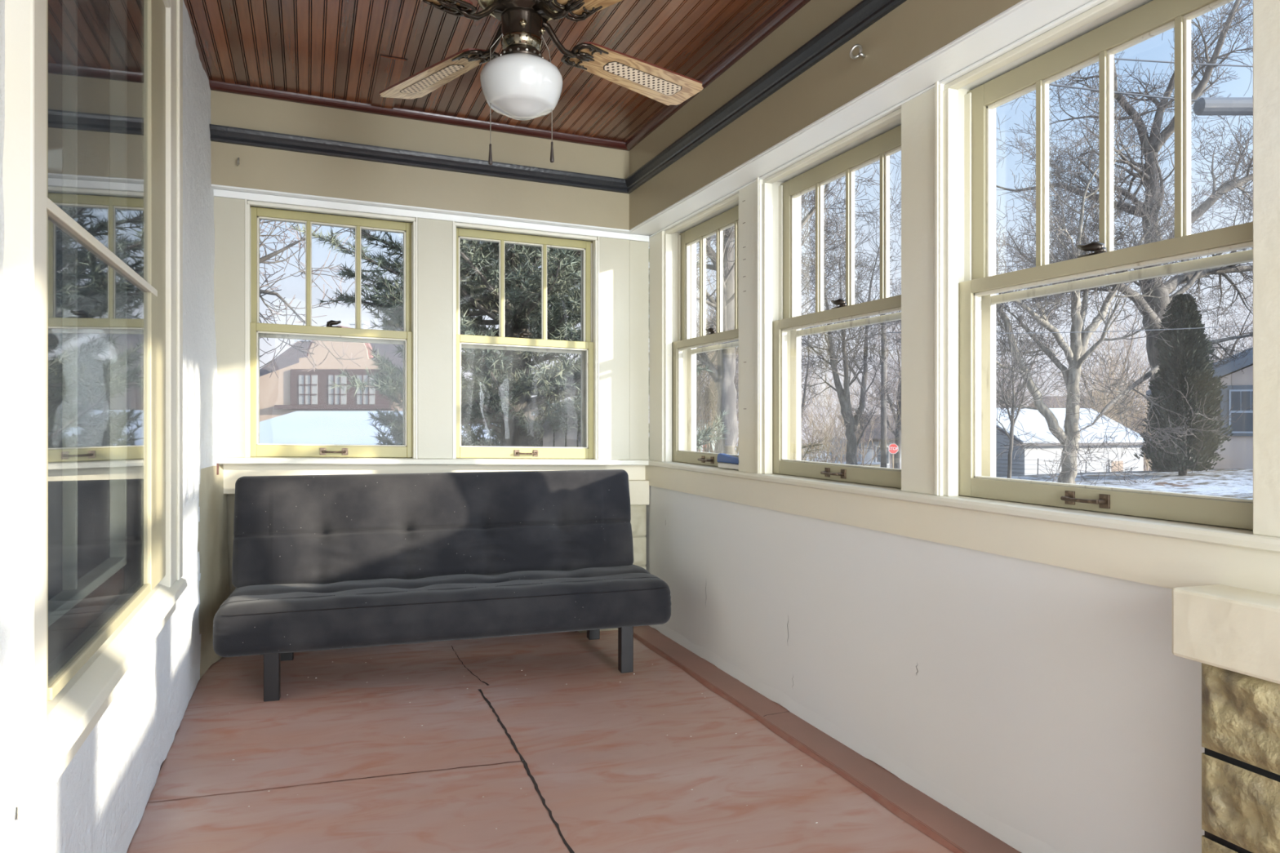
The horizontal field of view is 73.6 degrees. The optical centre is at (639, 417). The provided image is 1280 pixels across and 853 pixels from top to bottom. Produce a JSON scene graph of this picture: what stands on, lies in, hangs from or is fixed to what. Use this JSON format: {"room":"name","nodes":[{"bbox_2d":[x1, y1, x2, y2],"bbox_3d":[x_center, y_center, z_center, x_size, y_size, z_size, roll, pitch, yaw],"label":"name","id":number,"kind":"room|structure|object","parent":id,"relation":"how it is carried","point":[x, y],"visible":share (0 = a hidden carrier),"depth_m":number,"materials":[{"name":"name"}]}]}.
{"room":"sunroom","nodes":[
{"label":"sunroom","id":0,"kind":"room"},
{"bbox_2d":[48,0,62,600],"bbox_3d":[-2.469,-0.200,1.615,2.100,2.999,5.800,0,0,-21],"label":"wall","id":1,"kind":"structure","parent":0,"point":[55,6],"depth_m":4.40,"materials":[{"name":"grey paint"}]},
{"bbox_2d":[0,0,229,852],"bbox_3d":[-0.813,-0.199,0.729,0.346,2.705,6.950,0,0,-21],"label":"wall","id":2,"kind":"structure","parent":0,"point":[98,803],"depth_m":2.56,"materials":[{"name":"white paint"}]},
{"bbox_2d":[1,0,187,819],"bbox_3d":[-1.195,-0.402,1.924,0.140,1.986,1.515,0,0,-21],"label":"window","id":3,"kind":"structure","parent":2,"relation":"in","point":[73,651],"depth_m":1.81,"materials":[{"name":"beige paint"}]},
{"bbox_2d":[213,195,244,457],"bbox_3d":[-1.866,-0.396,3.874,0.160,1.142,0.285,0,0,-21],"label":"trim","id":4,"kind":"structure","parent":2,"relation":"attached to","point":[228,213],"depth_m":3.75,"materials":[{"name":"beige paint"}]},
{"bbox_2d":[210,90,644,595],"bbox_3d":[-0.912,-0.122,4.247,2.410,2.661,0.380,0,0,-21],"label":"wall","id":5,"kind":"structure","parent":0,"point":[259,168],"depth_m":3.98,"materials":[{"name":"beige paint"}]},
{"bbox_2d":[244,199,417,458],"bbox_3d":[-1.429,-0.381,3.992,0.740,1.165,0.190,0,0,-21],"label":"window","id":6,"kind":"structure","parent":5,"relation":"in","point":[254,330],"depth_m":3.96,"materials":[{"name":"beige paint"}]},
{"bbox_2d":[208,79,628,151],"bbox_3d":[-0.972,-1.413,4.002,1.980,0.096,0.034,0,0,-21],"label":"trim","id":7,"kind":"structure","parent":5,"relation":"attached to","point":[223,86],"depth_m":3.96,"materials":[{"name":"red"}]},
{"bbox_2d":[209,124,628,193],"bbox_3d":[-0.963,-1.202,4.005,1.960,0.112,0.034,0,0,-21],"label":"trim","id":8,"kind":"structure","parent":5,"relation":"attached to","point":[223,134],"depth_m":3.96,"materials":[{"name":"grey paint"}]},
{"bbox_2d":[211,184,651,242],"bbox_3d":[-0.982,-0.964,4.193,2.140,0.089,0.330,0,0,-21],"label":"trim","id":9,"kind":"structure","parent":5,"relation":"attached to","point":[224,191],"depth_m":4.04,"materials":[{"name":"white paint"}]},
{"bbox_2d":[216,456,649,475],"bbox_3d":[-0.951,0.207,4.227,2.038,0.079,0.349,0,0,-21],"label":"trim","id":10,"kind":"structure","parent":5,"relation":"attached to","point":[252,460],"depth_m":4.04,"materials":[{"name":"beige paint"}]},
{"bbox_2d":[417,217,453,458],"bbox_3d":[-1.025,-0.375,4.200,0.165,1.142,0.285,0,0,-21],"label":"trim","id":11,"kind":"structure","parent":5,"relation":"attached to","point":[434,237],"depth_m":4.07,"materials":[{"name":"beige paint"}]},
{"bbox_2d":[452,221,599,459],"bbox_3d":[-0.586,-0.360,4.320,0.740,1.165,0.190,0,0,-21],"label":"window","id":12,"kind":"structure","parent":5,"relation":"in","point":[588,347],"depth_m":4.33,"materials":[{"name":"beige paint"}]},
{"bbox_2d":[599,236,648,459],"bbox_3d":[-0.131,-0.352,4.548,0.274,1.145,0.285,0,0,-21],"label":"trim","id":13,"kind":"structure","parent":5,"relation":"attached to","point":[624,264],"depth_m":4.41,"materials":[{"name":"beige paint"}]},
{"bbox_2d":[183,0,788,142],"bbox_3d":[0.270,-1.478,1.123,2.350,0.169,6.900,0,0,-21],"label":"ceiling","id":14,"kind":"structure","parent":0,"point":[353,51],"depth_m":3.26,"materials":[{"name":"brown wood"}]},
{"bbox_2d":[378,0,703,164],"bbox_3d":[-0.308,-1.034,2.229,1.003,0.768,1.003,0,0,0],"label":"ceiling fan","id":15,"kind":"object","parent":14,"relation":"hanging from","point":[518,83],"visible":1,"depth_m":2.20,"materials":[{"name":"beige wood"}]},
{"bbox_2d":[519,18,527,26],"bbox_3d":[-0.297,-1.005,2.172,0.020,0.019,0.011,0,0,-11],"label":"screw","id":16,"kind":"object","parent":15,"relation":"attached to","point":[522,22],"depth_m":2.17,"materials":[{"name":"gold metal"}]},
{"bbox_2d":[540,26,545,35],"bbox_3d":[-0.251,-1.005,2.220,0.011,0.019,0.020,0,0,9],"label":"switch","id":17,"kind":"object","parent":15,"relation":"attached to","point":[542,30],"depth_m":2.21,"materials":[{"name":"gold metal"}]},
{"bbox_2d":[126,625,1022,852],"bbox_3d":[0.289,1.155,1.157,2.410,0.206,6.950,0,0,-21],"label":"floor","id":18,"kind":"structure","parent":0,"point":[540,743],"depth_m":2.67,"materials":[{"name":"red paint"}]},
{"bbox_2d":[213,469,671,702],"bbox_3d":[-0.805,0.663,3.693,1.795,0.830,0.640,0,0,-17],"label":"sofa","id":19,"kind":"object","parent":18,"relation":"on","point":[321,562],"visible":0.99,"depth_m":3.64,"materials":[{"name":"grey fabric"}]},
{"bbox_2d":[577,480,648,632],"bbox_3d":[-0.164,0.710,4.465,0.402,0.785,0.154,0,0,-21],"label":"wall","id":20,"kind":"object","parent":18,"relation":"on","point":[638,489],"visible":0.16,"depth_m":4.46,"materials":[{"name":"beige paint"}]},
{"bbox_2d":[1172,584,1279,852],"bbox_3d":[1.231,0.713,1.246,0.144,0.781,0.874,0,0,-21],"label":"stone pier","id":21,"kind":"object","parent":18,"relation":"on","point":[1233,633],"visible":1,"depth_m":1.53,"materials":[{"name":"beige stone"}]},
{"bbox_2d":[629,0,1279,852],"bbox_3d":[1.239,-0.098,1.542,0.360,2.613,6.980,0,0,-21],"label":"wall","id":22,"kind":"structure","parent":0,"point":[1024,676],"depth_m":2.40,"materials":[{"name":"beige paint"}]},
{"bbox_2d":[648,231,661,461],"bbox_3d":[0.158,-0.359,4.422,0.170,1.165,0.167,0,0,-21],"label":"trim","id":23,"kind":"structure","parent":22,"relation":"attached to","point":[655,242],"depth_m":4.38,"materials":[{"name":"beige paint"}]},
{"bbox_2d":[661,192,738,466],"bbox_3d":[0.355,-0.354,3.941,0.190,1.176,0.872,0,0,-21],"label":"window","id":24,"kind":"structure","parent":22,"relation":"in","point":[680,342],"depth_m":4.29,"materials":[{"name":"beige paint"}]},
{"bbox_2d":[625,0,810,151],"bbox_3d":[1.124,-1.390,1.294,0.034,0.051,6.600,0,0,-21],"label":"trim","id":25,"kind":"structure","parent":22,"relation":"attached to","point":[790,7],"depth_m":3.27,"materials":[{"name":"red wood"}]},
{"bbox_2d":[738,177,759,473],"bbox_3d":[0.516,-0.364,3.493,0.174,1.176,0.170,0,0,-21],"label":"trim","id":26,"kind":"structure","parent":22,"relation":"attached to","point":[748,196],"depth_m":3.46,"materials":[{"name":"beige paint"}]},
{"bbox_2d":[625,0,906,193],"bbox_3d":[1.124,-1.179,1.294,0.034,0.066,6.600,0,0,-21],"label":"trim","id":27,"kind":"structure","parent":22,"relation":"attached to","point":[866,13],"depth_m":2.97,"materials":[{"name":"grey paint"}]},
{"bbox_2d":[759,107,901,488],"bbox_3d":[0.724,-0.354,2.992,0.190,1.176,0.915,0,0,-21],"label":"window","id":28,"kind":"structure","parent":22,"relation":"in","point":[781,322],"depth_m":3.32,"materials":[{"name":"beige paint"}]},
{"bbox_2d":[849,44,865,59],"bbox_3d":[0.643,-1.071,2.508,0.066,0.035,0.030,0,0,-21],"label":"hook","id":29,"kind":"object","parent":22,"relation":"attached to","point":[855,46],"visible":1,"depth_m":2.50,"materials":[{"name":"silver metal"}]},
{"bbox_2d":[626,0,1153,238],"bbox_3d":[1.249,-0.950,1.474,0.330,0.025,6.845,0,0,-21],"label":"trim","id":30,"kind":"structure","parent":22,"relation":"attached to","point":[1025,20],"depth_m":2.48,"materials":[{"name":"white paint"}]},
{"bbox_2d":[901,81,938,495],"bbox_3d":[0.892,-0.364,2.526,0.174,1.176,0.164,0,0,-21],"label":"trim","id":31,"kind":"structure","parent":22,"relation":"attached to","point":[920,114],"depth_m":2.49,"materials":[{"name":"beige paint"}]},
{"bbox_2d":[648,460,1279,553],"bbox_3d":[1.343,0.236,1.454,0.269,0.033,6.740,0,0,-21],"label":"trim","id":32,"kind":"structure","parent":22,"relation":"attached to","point":[1203,533],"depth_m":2.08,"materials":[{"name":"beige paint"}]},
{"bbox_2d":[716,453,738,469],"bbox_3d":[0.388,0.185,3.639,0.032,0.062,0.218,0,0,-21],"label":"block","id":33,"kind":"object","parent":32,"relation":"on","point":[724,459],"visible":0.74,"depth_m":3.64,"materials":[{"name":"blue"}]},
{"bbox_2d":[938,0,1253,529],"bbox_3d":[1.097,-0.354,2.031,0.190,1.176,0.908,0,0,-21],"label":"window","id":34,"kind":"structure","parent":22,"relation":"in","point":[969,284],"depth_m":2.21,"materials":[{"name":"beige paint"}]},
{"bbox_2d":[1253,0,1279,537],"bbox_3d":[1.264,-0.364,1.567,0.174,1.176,0.168,0,0,-21],"label":"trim","id":35,"kind":"structure","parent":22,"relation":"attached to","point":[1266,13],"depth_m":1.59,"materials":[{"name":"beige paint"}]},
{"label":"outside","id":36,"kind":"structure","parent":0,"visible":0},
{"bbox_2d":[1048,83,1196,102],"bbox_3d":[8.748,-6.204,16.000,8.291,0.998,0.036,0,0,0],"label":"overhead cable","id":37,"kind":"object","parent":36,"point":[1050,84],"visible":0.35,"depth_m":15.99,"materials":[{"name":"grey plastic"}]},
{"bbox_2d":[1192,95,1253,115],"bbox_3d":[11.004,-5.806,15.900,1.320,0.365,0.320,0,0,0],"label":"enclosure","id":38,"kind":"object","parent":37,"relation":"hanging from","point":[1203,106],"visible":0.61,"depth_m":15.78,"materials":[{"name":"grey metal"}]},
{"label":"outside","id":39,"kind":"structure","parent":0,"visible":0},
{"bbox_2d":[735,443,1253,499],"bbox_3d":[55.000,2.811,63.000,225.627,2.897,193.703,0,0,-21],"label":"ground","id":40,"kind":"structure","parent":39,"point":[1230,482],"depth_m":21.15,"materials":[{"name":"white snow"}]},
{"bbox_2d":[259,219,375,377],"bbox_3d":[-5.686,-2.312,11.976,4.395,8.049,3.480,0,0,29],"label":"bare tree","id":41,"kind":"object","parent":40,"relation":"on","point":[263,260],"visible":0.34,"depth_m":12.13,"materials":[{"name":"grey plant"}]},
{"bbox_2d":[259,320,403,422],"bbox_3d":[-9.212,-0.235,29.860,6.505,6.470,8.280,0,0,0],"label":"house","id":42,"kind":"structure","parent":40,"relation":"on","point":[294,389],"depth_m":26.00,"materials":[{"name":"brown paint"}]},
{"bbox_2d":[259,410,495,444],"bbox_3d":[-4.392,0.825,15.100,6.050,1.950,11.800,0,0,0],"label":"snowy roof","id":43,"kind":"object","parent":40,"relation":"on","point":[299,427],"visible":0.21,"depth_m":15.15,"materials":[{"name":"white snow"}]},
{"bbox_2d":[286,222,730,451],"bbox_3d":[-1.214,-2.510,8.694,4.339,8.403,4.390,0,0,16],"label":"pine tree","id":44,"kind":"object","parent":40,"relation":"on","point":[504,400],"visible":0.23,"depth_m":7.92,"materials":[{"name":"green plant"}]},
{"bbox_2d":[542,418,697,451],"bbox_3d":[-0.186,0.850,7.980,1.450,1.700,0.060,0,0,6],"label":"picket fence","id":45,"kind":"object","parent":40,"relation":"on","point":[571,437],"visible":0.02,"depth_m":8.01,"materials":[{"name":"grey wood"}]},
{"bbox_2d":[696,394,738,452],"bbox_3d":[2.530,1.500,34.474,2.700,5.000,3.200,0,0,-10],"label":"house","id":46,"kind":"structure","parent":40,"relation":"on","point":[710,419],"depth_m":34.27,"materials":[{"name":"grey"}]},
{"bbox_2d":[696,277,738,408],"bbox_3d":[3.039,-1.554,35.817,6.760,9.880,6.702,0,0,-21],"label":"bare tree","id":47,"kind":"object","parent":40,"relation":"on","point":[715,277],"visible":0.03,"depth_m":35.74,"materials":[{"name":"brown plant"}]},
{"bbox_2d":[696,222,839,454],"bbox_3d":[1.834,-2.599,29.532,8.887,10.234,9.381,0,0,44],"label":"bare tree","id":48,"kind":"object","parent":40,"relation":"on","point":[712,395],"visible":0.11,"depth_m":29.30,"materials":[{"name":"brown plant"}]},
{"bbox_2d":[709,332,827,422],"bbox_3d":[5.889,-1.359,45.927,6.927,11.215,6.987,0,0,31],"label":"bare tree","id":49,"kind":"object","parent":40,"relation":"on","point":[827,332],"visible":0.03,"depth_m":46.41,"materials":[{"name":"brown plant"}]},
{"bbox_2d":[734,298,849,460],"bbox_3d":[6.854,-0.704,41.274,5.818,9.927,8.342,0,0,-21],"label":"bare tree","id":50,"kind":"object","parent":40,"relation":"on","point":[802,455],"visible":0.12,"depth_m":41.10,"materials":[{"name":"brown plant"}]},
{"bbox_2d":[696,155,901,454],"bbox_3d":[2.236,-3.215,17.163,7.428,9.949,6.592,0,0,26],"label":"bare tree","id":51,"kind":"object","parent":40,"relation":"on","point":[723,377],"visible":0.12,"depth_m":16.85,"materials":[{"name":"grey plant"}]},
{"bbox_2d":[737,336,901,466],"bbox_3d":[9.931,-0.069,45.917,11.071,8.734,8.411,0,0,6],"label":"thicket","id":52,"kind":"object","parent":40,"relation":"on","point":[811,458],"visible":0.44,"depth_m":45.60,"materials":[{"name":"brown plant"}]},
{"bbox_2d":[800,153,901,465],"bbox_3d":[6.056,-3.530,26.664,5.723,10.882,7.300,0,0,28],"label":"bare tree","id":53,"kind":"object","parent":40,"relation":"on","point":[851,423],"visible":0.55,"depth_m":26.88,"materials":[{"name":"grey plant"}]},
{"bbox_2d":[800,343,901,468],"bbox_3d":[15.061,-1.866,57.537,12.325,12.130,13.098,0,0,-14],"label":"thicket","id":54,"kind":"object","parent":40,"relation":"on","point":[893,425],"visible":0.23,"depth_m":55.93,"materials":[{"name":"brown plant"}]},
{"bbox_2d":[826,462,880,466],"bbox_3d":[11.057,3.390,50.006,5.900,1.620,0.350,0,0,4],"label":"wall","id":55,"kind":"structure","parent":40,"relation":"on","point":[873,464],"depth_m":49.70,"materials":[{"name":"beige"}]},
{"bbox_2d":[829,415,901,469],"bbox_3d":[18.668,2.100,61.266,9.200,4.600,6.500,0,0,-8],"label":"house","id":56,"kind":"structure","parent":40,"relation":"on","point":[869,454],"depth_m":58.12,"materials":[{"name":"grey"}]},
{"bbox_2d":[838,271,901,468],"bbox_3d":[15.562,-2.240,49.361,8.252,12.432,11.687,0,0,13],"label":"bare tree","id":57,"kind":"object","parent":40,"relation":"on","point":[897,434],"visible":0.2,"depth_m":49.78,"materials":[{"name":"grey plant"}]},
{"bbox_2d":[880,313,900,467],"bbox_3d":[11.965,-0.465,42.000,2.203,9.800,0.323,0,0,-3],"label":"utility pole","id":58,"kind":"object","parent":40,"relation":"on","point":[883,366],"visible":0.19,"depth_m":41.88,"materials":[{"name":"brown wood"}]},
{"bbox_2d":[888,444,898,468],"bbox_3d":[10.053,2.323,33.983,0.398,2.597,0.090,0,0,0],"label":"stop sign","id":59,"kind":"object","parent":40,"relation":"on","point":[892,448],"visible":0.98,"depth_m":33.94,"materials":[{"name":"red metal"}]},
{"bbox_2d":[863,284,1028,436],"bbox_3d":[17.168,-2.000,47.061,9.645,11.833,6.544,0,0,-10],"label":"bare tree","id":60,"kind":"object","parent":40,"relation":"on","point":[893,394],"visible":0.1,"depth_m":47.83,"materials":[{"name":"grey plant"}]},
{"bbox_2d":[995,305,1070,408],"bbox_3d":[26.034,-2.105,58.559,6.824,12.016,10.129,0,0,4],"label":"bare tree","id":61,"kind":"object","parent":40,"relation":"on","point":[1002,359],"visible":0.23,"depth_m":57.68,"materials":[{"name":"grey plant"}]},
{"bbox_2d":[857,72,1214,484],"bbox_3d":[10.202,-3.316,21.326,8.630,10.148,5.213,0,0,-1],"label":"bare tree","id":62,"kind":"object","parent":40,"relation":"on","point":[1078,341],"visible":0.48,"depth_m":20.97,"materials":[{"name":"grey plant"}]},
{"bbox_2d":[995,259,1079,478],"bbox_3d":[7.564,-0.708,17.444,2.772,4.865,2.804,0,0,-42],"label":"bare sapling","id":63,"kind":"object","parent":40,"relation":"on","point":[1013,406],"visible":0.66,"depth_m":17.42,"materials":[{"name":"grey plant"}]},
{"bbox_2d":[995,376,1085,407],"bbox_3d":[26.400,-0.393,62.217,12.587,8.748,8.897,0,0,-8],"label":"thicket","id":64,"kind":"object","parent":40,"relation":"on","point":[1057,376],"visible":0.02,"depth_m":60.78,"materials":[{"name":"brown plant"}]},
{"bbox_2d":[1003,458,1132,474],"bbox_3d":[14.072,1.796,28.163,6.389,1.049,0.229,0,0,-23],"label":"wire fence","id":65,"kind":"object","parent":40,"relation":"on","point":[1037,459],"visible":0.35,"depth_m":27.78,"materials":[{"name":"grey metal"}]},
{"bbox_2d":[995,408,1145,476],"bbox_3d":[17.296,1.635,37.748,6.160,4.131,6.960,0,0,-13],"label":"garage","id":66,"kind":"structure","parent":40,"relation":"on","point":[1033,421],"depth_m":34.98,"materials":[{"name":"grey"}]},
{"bbox_2d":[998,348,1150,471],"bbox_3d":[30.669,-0.698,60.628,17.881,9.344,10.180,0,0,-4],"label":"thicket","id":67,"kind":"object","parent":40,"relation":"on","point":[1055,348],"visible":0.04,"depth_m":59.83,"materials":[{"name":"brown"}]},
{"bbox_2d":[1028,391,1151,471],"bbox_3d":[33.216,1.050,65.000,9.000,6.100,7.000,0,0,0],"label":"house","id":68,"kind":"structure","parent":40,"relation":"on","point":[1060,397],"depth_m":64.30,"materials":[{"name":"brown"}]},
{"bbox_2d":[1045,288,1150,432],"bbox_3d":[28.651,-1.682,52.545,7.388,11.201,8.910,0,0,-37],"label":"bare tree","id":69,"kind":"object","parent":40,"relation":"on","point":[1105,343],"visible":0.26,"depth_m":52.36,"materials":[{"name":"grey plant"}]},
{"bbox_2d":[995,0,1253,485],"bbox_3d":[14.596,-7.308,24.385,15.711,19.753,9.277,0,0,-21],"label":"bare tree","id":70,"kind":"object","parent":40,"relation":"on","point":[1157,140],"visible":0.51,"depth_m":23.45,"materials":[{"name":"grey plant"}]},
{"bbox_2d":[1000,284,1251,471],"bbox_3d":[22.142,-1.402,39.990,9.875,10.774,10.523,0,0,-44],"label":"thicket","id":71,"kind":"object","parent":40,"relation":"on","point":[1143,404],"visible":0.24,"depth_m":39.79,"materials":[{"name":"brown plant"}]},
{"bbox_2d":[1154,482,1197,487],"bbox_3d":[12.560,1.609,20.300,1.500,0.129,2.600,0,0,0],"label":"leaf litter","id":72,"kind":"object","parent":40,"relation":"on","point":[1155,483],"visible":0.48,"depth_m":20.21,"materials":[{"name":"plant"}]},
{"bbox_2d":[1133,293,1233,475],"bbox_3d":[14.041,-0.872,22.224,1.960,4.723,2.043,0,0,-32],"label":"arborvitae","id":73,"kind":"object","parent":40,"relation":"on","point":[1185,358],"visible":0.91,"depth_m":21.84,"materials":[{"name":"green plant"}]},
{"bbox_2d":[1146,346,1253,469],"bbox_3d":[20.507,-0.820,25.090,9.020,5.080,6.950,0,0,24],"label":"house","id":74,"kind":"structure","parent":40,"relation":"on","point":[1237,453],"depth_m":23.60,"materials":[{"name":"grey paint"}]},
{"bbox_2d":[1148,272,1253,368],"bbox_3d":[30.775,-2.767,43.554,10.092,13.297,10.468,0,0,40],"label":"bare tree","id":75,"kind":"object","parent":40,"relation":"on","point":[1201,281],"visible":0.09,"depth_m":43.77,"materials":[{"name":"grey plant"}]},
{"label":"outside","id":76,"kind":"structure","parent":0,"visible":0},
{"bbox_2d":[1113,57,1253,66],"bbox_3d":[8.748,-6.826,16.000,8.290,0.623,0.028,0,0,0],"label":"overhead cable","id":77,"kind":"object","parent":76,"point":[1157,61],"visible":0.38,"depth_m":15.99,"materials":[{"name":"grey plastic"}]},
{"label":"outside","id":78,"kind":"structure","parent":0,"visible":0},
{"bbox_2d":[885,324,1253,333],"bbox_3d":[8.748,-1.706,16.000,8.288,0.262,0.016,0,0,0],"label":"overhead cable","id":79,"kind":"object","parent":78,"point":[1245,325],"visible":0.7,"depth_m":15.99,"materials":[{"name":"grey plastic"}]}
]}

